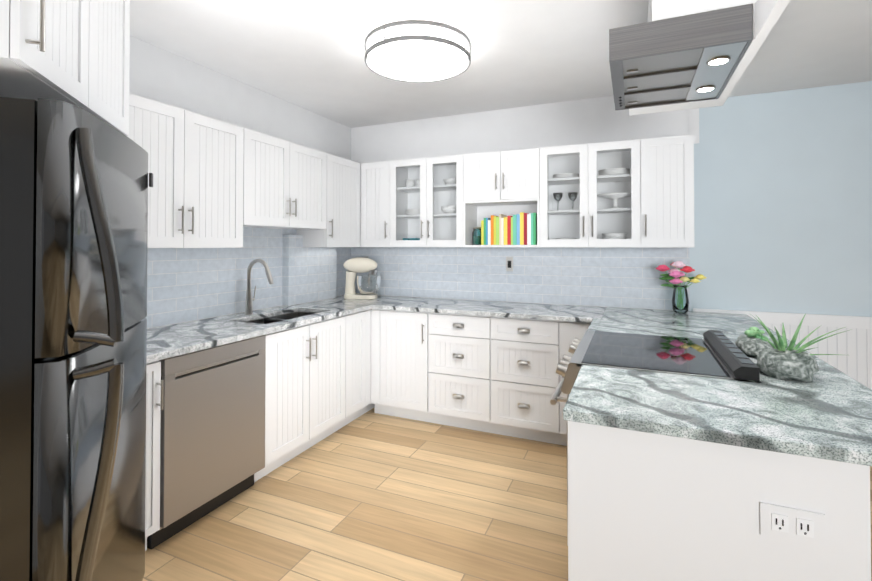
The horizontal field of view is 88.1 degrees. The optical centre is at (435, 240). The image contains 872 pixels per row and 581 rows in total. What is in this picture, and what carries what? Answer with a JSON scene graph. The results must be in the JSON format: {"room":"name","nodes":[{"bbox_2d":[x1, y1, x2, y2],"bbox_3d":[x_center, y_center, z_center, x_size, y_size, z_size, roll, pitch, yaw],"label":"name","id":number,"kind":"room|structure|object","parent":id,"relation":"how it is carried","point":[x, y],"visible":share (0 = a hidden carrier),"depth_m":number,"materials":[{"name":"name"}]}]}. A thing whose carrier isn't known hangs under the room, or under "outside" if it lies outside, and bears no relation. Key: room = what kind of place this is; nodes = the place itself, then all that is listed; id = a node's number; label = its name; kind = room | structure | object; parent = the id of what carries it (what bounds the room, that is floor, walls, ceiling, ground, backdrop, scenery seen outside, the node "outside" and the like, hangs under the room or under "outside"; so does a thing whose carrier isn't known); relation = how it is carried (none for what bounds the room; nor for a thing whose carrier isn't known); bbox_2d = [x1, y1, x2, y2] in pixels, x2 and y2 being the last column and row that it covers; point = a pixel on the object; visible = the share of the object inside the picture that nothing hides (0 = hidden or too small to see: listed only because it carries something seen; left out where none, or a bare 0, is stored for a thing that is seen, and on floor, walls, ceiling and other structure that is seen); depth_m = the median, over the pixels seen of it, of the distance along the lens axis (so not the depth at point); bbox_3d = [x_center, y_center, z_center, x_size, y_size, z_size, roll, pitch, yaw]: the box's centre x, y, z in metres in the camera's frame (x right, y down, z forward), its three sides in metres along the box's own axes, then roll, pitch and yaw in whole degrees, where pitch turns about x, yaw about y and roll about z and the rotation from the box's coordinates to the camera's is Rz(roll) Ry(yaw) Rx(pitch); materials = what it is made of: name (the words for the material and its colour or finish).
{"room":"kitchen","nodes":[
{"label":"kitchen","id":0,"kind":"room"},
{"bbox_2d":[129,0,871,580],"bbox_3d":[0.643,0.075,-0.470,9.700,2.720,8.500,0,-1,24],"label":"room","id":1,"kind":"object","parent":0,"point":[783,202],"depth_m":2.93,"materials":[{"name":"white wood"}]},
{"bbox_2d":[0,97,152,580],"bbox_3d":[-1.340,0.528,1.391,0.833,1.758,0.742,0,-1,-19],"label":"refrigerator","id":2,"kind":"object","parent":1,"relation":"on","point":[73,255],"visible":1,"depth_m":1.17,"materials":[{"name":"black metal"}]},
{"bbox_2d":[145,227,689,328],"bbox_3d":[-0.018,0.152,2.697,2.956,0.715,2.618,0,-1,24],"label":"tile backsplash","id":3,"kind":"structure","parent":1,"relation":"attached to","point":[187,284],"depth_m":3.58,"materials":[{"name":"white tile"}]},
{"bbox_2d":[365,20,470,82],"bbox_3d":[-0.106,-1.069,2.632,0.616,0.146,0.616,0,-1,24],"label":"flush-mount ceiling light","id":4,"kind":"object","parent":1,"relation":"attached to","point":[420,51],"visible":1,"depth_m":2.46,"materials":[{"name":"white"}]},
{"bbox_2d":[0,0,871,580],"bbox_3d":[-0.058,0.168,2.172,3.298,2.499,3.611,0,-1,24],"label":"kitchen cabinets","id":5,"kind":"object","parent":1,"relation":"on","point":[690,478],"visible":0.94,"depth_m":2.58,"materials":[{"name":"white wood"}]},
{"bbox_2d":[147,335,265,548],"bbox_3d":[-1.380,0.983,2.433,0.602,0.875,0.611,0,-1,24],"label":"dishwasher","id":6,"kind":"object","parent":5,"relation":"in","point":[212,444],"visible":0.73,"depth_m":2.25,"materials":[{"name":"silver metal"}]},
{"bbox_2d":[245,259,273,314],"bbox_3d":[-1.209,0.321,3.113,0.244,0.387,0.086,0,-1,24],"label":"faucet","id":7,"kind":"object","parent":5,"relation":"on","point":[249,299],"visible":1,"depth_m":3.12,"materials":[{"name":"silver metal"}]},
{"bbox_2d":[343,256,380,298],"bbox_3d":[-0.670,0.336,4.098,0.342,0.380,0.239,0,-1,24],"label":"stand mixer","id":8,"kind":"object","parent":5,"relation":"on","point":[356,265],"visible":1,"depth_m":4.04,"materials":[{"name":"beige metal"}]},
{"bbox_2d":[402,238,419,239],"bbox_3d":[-0.191,0.012,4.024,0.204,0.060,0.134,0,-1,24],"label":"plate","id":9,"kind":"object","parent":5,"relation":"in","point":[402,238],"depth_m":3.97,"materials":[{"name":"teal ceramic"}]},
{"bbox_2d":[405,209,419,214],"bbox_3d":[-0.176,-0.248,4.037,0.199,0.051,0.199,0,-1,15],"label":"bowl","id":10,"kind":"object","parent":5,"relation":"in","point":[410,211],"depth_m":3.96,"materials":[{"name":"white ceramic"}]},
{"bbox_2d":[406,179,419,186],"bbox_3d":[-0.184,-0.503,4.033,0.180,0.075,0.080,0,-1,24],"label":"mugs","id":11,"kind":"object","parent":5,"relation":"in","point":[411,184],"depth_m":4.02,"materials":[{"name":"white ceramic"}]},
{"bbox_2d":[441,205,455,213],"bbox_3d":[0.127,-0.259,3.906,0.163,0.070,0.163,0,-1,-21],"label":"bowl","id":12,"kind":"object","parent":5,"relation":"in","point":[447,208],"depth_m":3.84,"materials":[{"name":"white ceramic"}]},
{"bbox_2d":[444,175,455,184],"bbox_3d":[0.126,-0.521,3.908,0.128,0.107,0.128,0,-1,-27],"label":"cup","id":13,"kind":"object","parent":5,"relation":"in","point":[447,181],"depth_m":3.86,"materials":[{"name":"white ceramic"}]},
{"bbox_2d":[472,227,480,244],"bbox_3d":[0.345,-0.035,3.764,0.084,0.147,0.084,0,-1,24],"label":"mason jar","id":14,"kind":"object","parent":5,"relation":"on","point":[476,239],"visible":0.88,"depth_m":3.74,"materials":[{"name":"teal glass"}]},
{"bbox_2d":[481,212,536,244],"bbox_3d":[0.607,-0.089,3.646,0.437,0.252,0.211,0,-1,24],"label":"books","id":15,"kind":"object","parent":5,"relation":"on","point":[517,229],"visible":0.94,"depth_m":3.54,"materials":[{"name":"multicoloured paper"}]},
{"bbox_2d":[147,295,871,465],"bbox_3d":[0.161,0.617,2.656,3.287,0.215,2.517,0,-1,24],"label":"countertop","id":16,"kind":"structure","parent":5,"relation":"on","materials":[{"name":"grey stone"}]},
{"bbox_2d":[553,192,577,203],"bbox_3d":[1.011,-0.334,3.521,0.191,0.070,0.082,0,-1,15],"label":"glasses","id":17,"kind":"object","parent":5,"relation":"in","point":[560,194],"depth_m":3.51,"materials":[{"name":"black glass"}]},
{"bbox_2d":[553,173,578,177],"bbox_3d":[1.016,-0.492,3.521,0.199,0.039,0.199,0,-1,18],"label":"plate","id":18,"kind":"object","parent":5,"relation":"in","point":[561,175],"depth_m":3.44,"materials":[{"name":"white ceramic"}]},
{"bbox_2d":[597,192,630,207],"bbox_3d":[1.346,-0.286,3.374,0.258,0.112,0.258,0,-1,-21],"label":"cake stand","id":19,"kind":"object","parent":5,"relation":"in","point":[623,195],"depth_m":3.33,"materials":[{"name":"white ceramic"}]},
{"bbox_2d":[599,168,629,175],"bbox_3d":[1.337,-0.499,3.381,0.219,0.051,0.219,0,-1,18],"label":"plate","id":20,"kind":"object","parent":5,"relation":"in","point":[611,170],"depth_m":3.30,"materials":[{"name":"white ceramic"}]},
{"bbox_2d":[602,233,626,238],"bbox_3d":[1.337,-0.008,3.375,0.172,0.085,0.172,0,-1,-21],"label":"plate","id":21,"kind":"object","parent":5,"relation":"in","point":[620,235],"depth_m":3.31,"materials":[{"name":"white ceramic"}]},
{"bbox_2d":[656,261,706,312],"bbox_3d":[1.734,0.331,3.189,0.321,0.368,0.176,0,-1,24],"label":"flower vase","id":22,"kind":"object","parent":5,"relation":"on","point":[674,277],"visible":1,"depth_m":3.18,"materials":[{"name":"clear glass"}]},
{"bbox_2d":[735,327,770,356],"bbox_3d":[1.428,0.443,2.016,0.141,0.114,0.284,0,-1,24],"label":"succulent planter","id":23,"kind":"object","parent":5,"relation":"on","point":[751,342],"visible":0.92,"depth_m":1.97,"materials":[{"name":"grey stone"}]},
{"bbox_2d":[750,313,848,381],"bbox_3d":[1.338,0.386,1.666,0.295,0.219,0.332,0,-1,24],"label":"planter","id":24,"kind":"object","parent":5,"relation":"on","point":[781,359],"visible":1,"depth_m":1.61,"materials":[{"name":"grey stone"}]},
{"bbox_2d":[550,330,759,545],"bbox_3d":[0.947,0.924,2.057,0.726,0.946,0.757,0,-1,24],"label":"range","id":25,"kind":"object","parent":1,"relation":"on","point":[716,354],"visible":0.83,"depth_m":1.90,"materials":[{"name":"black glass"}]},
{"bbox_2d":[629,0,871,143],"bbox_3d":[2.392,-0.979,-1.274,5.440,0.428,7.998,0,-1,24],"label":"ceiling bulkhead","id":26,"kind":"object","parent":1,"relation":"attached to","point":[798,44],"visible":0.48,"depth_m":2.34,"materials":[{"name":"white paint"}]},
{"bbox_2d":[609,4,752,109],"bbox_3d":[1.085,-0.798,2.091,0.493,0.136,0.732,0,-1,24],"label":"range hood","id":27,"kind":"object","parent":26,"relation":"hanging from","point":[689,58],"visible":1,"depth_m":1.84,"materials":[{"name":"metal"}]},
{"bbox_2d":[693,308,871,389],"bbox_3d":[4.175,0.952,2.271,5.024,0.935,0.028,0,-1,24],"label":"wainscoting","id":28,"kind":"structure","parent":1,"relation":"attached to","point":[852,346],"depth_m":2.95,"materials":[{"name":"white wood"}]}
]}

